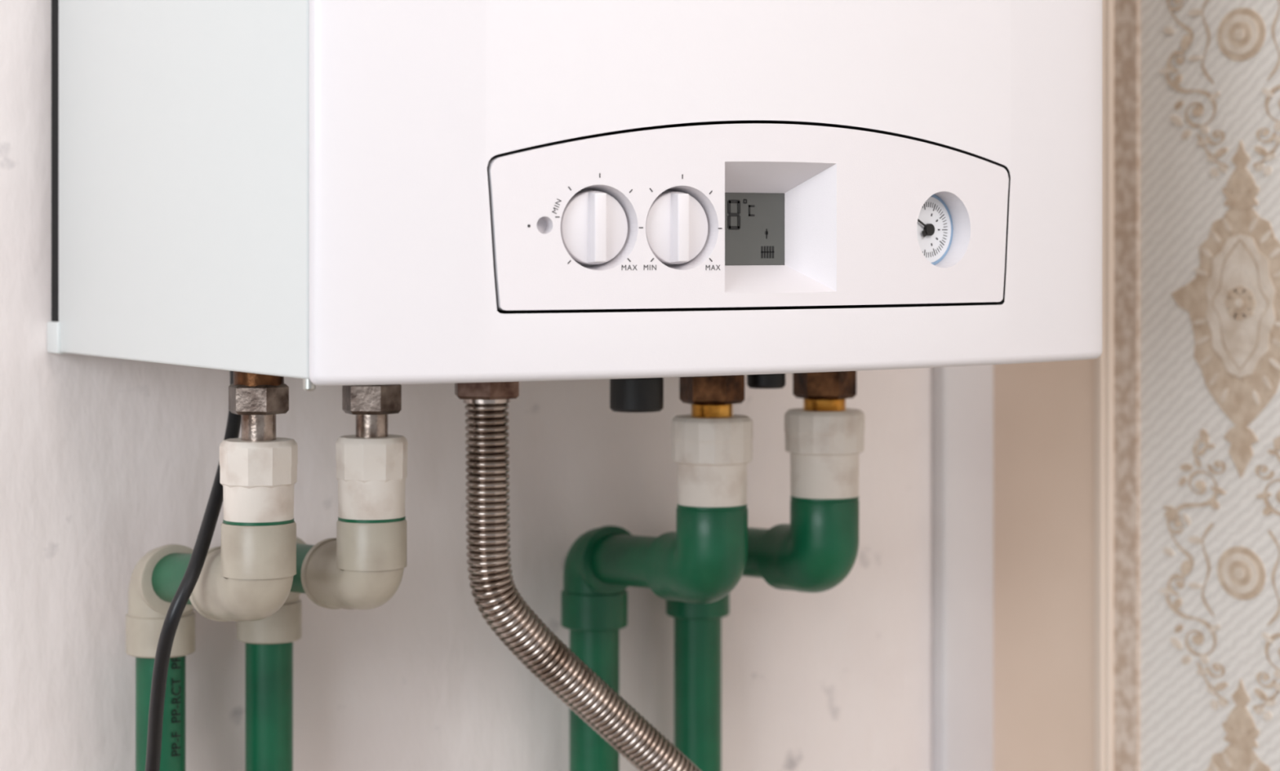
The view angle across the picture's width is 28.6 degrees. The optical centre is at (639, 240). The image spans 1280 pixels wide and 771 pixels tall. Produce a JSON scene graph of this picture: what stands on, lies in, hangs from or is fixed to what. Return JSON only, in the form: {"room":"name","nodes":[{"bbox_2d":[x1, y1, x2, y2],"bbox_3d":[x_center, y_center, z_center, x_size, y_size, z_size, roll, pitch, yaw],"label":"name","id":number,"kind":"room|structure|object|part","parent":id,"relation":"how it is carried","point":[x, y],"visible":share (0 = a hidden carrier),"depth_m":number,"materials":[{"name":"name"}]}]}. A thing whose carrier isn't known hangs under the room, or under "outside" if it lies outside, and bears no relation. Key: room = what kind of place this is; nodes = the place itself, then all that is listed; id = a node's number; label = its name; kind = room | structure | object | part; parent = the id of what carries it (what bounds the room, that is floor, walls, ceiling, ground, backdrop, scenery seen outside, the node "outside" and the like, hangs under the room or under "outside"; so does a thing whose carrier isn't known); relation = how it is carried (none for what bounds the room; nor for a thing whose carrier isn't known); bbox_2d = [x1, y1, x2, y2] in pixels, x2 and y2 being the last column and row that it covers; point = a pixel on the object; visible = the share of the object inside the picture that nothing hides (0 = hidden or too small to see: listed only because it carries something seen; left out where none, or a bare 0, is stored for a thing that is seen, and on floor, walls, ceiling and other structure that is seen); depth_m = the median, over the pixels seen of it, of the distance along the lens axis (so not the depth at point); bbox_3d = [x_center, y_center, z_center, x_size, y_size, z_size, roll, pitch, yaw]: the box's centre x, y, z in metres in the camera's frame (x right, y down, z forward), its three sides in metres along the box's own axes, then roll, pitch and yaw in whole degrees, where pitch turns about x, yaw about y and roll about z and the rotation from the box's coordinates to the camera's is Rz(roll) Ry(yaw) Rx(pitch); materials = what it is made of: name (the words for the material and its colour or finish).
{"room":"utility room","nodes":[
{"label":"utility room","id":0,"kind":"room"},
{"bbox_2d":[0,0,933,770],"bbox_3d":[-0.944,0.154,0.782,2.850,2.500,0.050,0,0,-33],"label":"wall","id":1,"kind":"structure","parent":0,"point":[106,463],"depth_m":1.28,"materials":[{"name":"paint"}]},
{"bbox_2d":[47,0,1102,391],"bbox_3d":[-0.025,-0.296,1.156,0.401,0.705,0.317,0,0,-33],"label":"boiler","id":2,"kind":"object","parent":1,"relation":"attached to","point":[321,193],"visible":1,"depth_m":1.01,"materials":[{"name":"white metal"}]},
{"bbox_3d":[-0.107,-0.298,1.284,0.398,0.676,0.012,0,0,-33],"label":"frame","id":3,"kind":"part","parent":2,"relation":"part of","materials":[{"name":"black"}]},
{"bbox_2d":[145,370,240,770],"bbox_3d":[-0.212,0.728,1.145,0.058,1.351,0.119,0,0,-33],"label":"power cable","id":4,"kind":"object","parent":2,"relation":"attached to","point":[205,535],"visible":0.76,"depth_m":1.10,"materials":[{"name":"black rubber"}]},
{"bbox_2d":[125,371,297,770],"bbox_3d":[-0.195,0.728,1.133,0.034,1.351,0.144,0,0,-33],"label":"pipe","id":5,"kind":"object","parent":2,"relation":"attached to","point":[249,577],"visible":0.95,"depth_m":1.08,"materials":[{"name":"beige plastic"}]},
{"bbox_2d":[171,657,181,756],"bbox_3d":[-0.217,0.215,1.172,0.005,0.053,0.001,0,0,-33],"label":"print","id":6,"kind":"object","parent":5,"relation":"attached to","point":[175,661],"depth_m":1.17,"materials":[{"name":"black"}]},
{"bbox_2d":[236,384,407,770],"bbox_3d":[-0.149,0.728,1.162,0.032,1.351,0.141,0,0,-33],"label":"pipe","id":7,"kind":"object","parent":2,"relation":"attached to","point":[362,568],"visible":0.79,"depth_m":1.11,"materials":[{"name":"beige plastic"}]},
{"bbox_2d":[454,382,701,770],"bbox_3d":[0.029,0.236,1.254,0.099,0.366,0.312,0,0,30],"label":"gas hose","id":8,"kind":"object","parent":2,"relation":"attached to","point":[495,594],"visible":1,"depth_m":1.15,"materials":[{"name":"silver metal"}]},
{"bbox_3d":[-0.019,-0.005,0.987,0.029,0.029,0.008,0,0,-27],"label":"control knob","id":9,"kind":"part","parent":2,"relation":"part of","materials":[{"name":"white plastic"}]},
{"bbox_2d":[609,377,663,413],"bbox_3d":[-0.002,0.067,1.192,0.026,0.029,0.026,0,0,-33],"label":"plug","id":10,"kind":"object","parent":2,"relation":"attached to","point":[645,395],"visible":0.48,"depth_m":1.18,"materials":[{"name":"black plastic"}]},
{"bbox_2d":[560,375,753,770],"bbox_3d":[0.006,0.728,1.261,0.040,1.351,0.146,0,0,-33],"label":"pipe","id":11,"kind":"object","parent":2,"relation":"attached to","point":[702,562],"visible":0.99,"depth_m":1.21,"materials":[{"name":"green plastic"}]},
{"bbox_3d":[0.013,-0.005,1.004,0.029,0.029,0.008,0,0,-29],"label":"control knob","id":12,"kind":"part","parent":2,"relation":"part of","materials":[{"name":"white plastic"}]},
{"bbox_2d":[666,371,864,770],"bbox_3d":[0.062,0.728,1.299,0.040,1.351,0.150,0,0,-33],"label":"pipe","id":13,"kind":"object","parent":2,"relation":"attached to","point":[815,553],"visible":0.68,"depth_m":1.25,"materials":[{"name":"green plastic"}]},
{"bbox_2d":[746,373,785,389],"bbox_3d":[0.062,0.063,1.234,0.019,0.020,0.019,0,0,-33],"label":"plug","id":14,"kind":"object","parent":2,"relation":"attached to","point":[772,380],"visible":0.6,"depth_m":1.23,"materials":[{"name":"black plastic"}]},
{"bbox_2d":[933,364,993,770],"bbox_3d":[0.191,0.154,1.475,0.040,2.500,0.013,0,0,-33],"label":"trim","id":15,"kind":"structure","parent":1,"relation":"attached to","point":[963,396],"depth_m":1.47,"materials":[{"name":"paint"}]},
{"bbox_2d":[1098,0,1104,770],"bbox_3d":[0.259,0.154,1.399,0.007,2.500,0.004,0,0,-33],"label":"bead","id":16,"kind":"object","parent":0,"point":[1101,358],"depth_m":1.40},
{"bbox_2d":[1140,0,1279,770],"bbox_3d":[0.952,0.154,0.377,0.050,2.500,2.685,0,0,-33],"label":"wall","id":17,"kind":"structure","parent":0,"point":[1181,201],"depth_m":1.35,"materials":[{"name":"paper"}]},
{"bbox_2d":[993,359,1094,770],"bbox_3d":[0.234,0.154,1.443,0.003,2.500,0.088,0,0,-33],"label":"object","id":18,"kind":"structure","parent":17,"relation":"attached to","point":[1044,412],"depth_m":1.44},
{"bbox_2d":[1094,0,1114,770],"bbox_3d":[0.260,0.154,1.400,0.006,2.500,0.014,0,0,-33],"label":"trim","id":19,"kind":"structure","parent":17,"relation":"attached to","point":[1108,4],"depth_m":1.39,"materials":[{"name":"beige paint"}]},
{"bbox_2d":[1114,0,1140,770],"bbox_3d":[0.270,0.154,1.387,0.002,2.500,0.018,0,0,-33],"label":"speckled border","id":20,"kind":"object","parent":17,"relation":"attached to","point":[1126,12],"visible":1,"depth_m":1.39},
{"bbox_2d":[1159,140,1279,720],"bbox_3d":[0.315,0.099,1.317,0.002,0.302,0.120,0,0,-33],"label":"damask motif","id":21,"kind":"object","parent":17,"relation":"attached to","point":[1232,303],"visible":1,"depth_m":1.32},
{"bbox_2d":[1159,0,1279,177],"bbox_3d":[0.315,-0.184,1.317,0.002,0.302,0.120,0,0,-33],"label":"damask motif","id":22,"kind":"object","parent":17,"relation":"attached to","point":[1241,33],"visible":1,"depth_m":1.32},
{"bbox_2d":[1205,679,1271,770],"bbox_3d":[0.315,0.382,1.317,0.002,0.302,0.120,0,0,-33],"label":"damask motif","id":23,"kind":"object","parent":17,"relation":"attached to","point":[1239,726],"visible":1,"depth_m":1.32}
]}

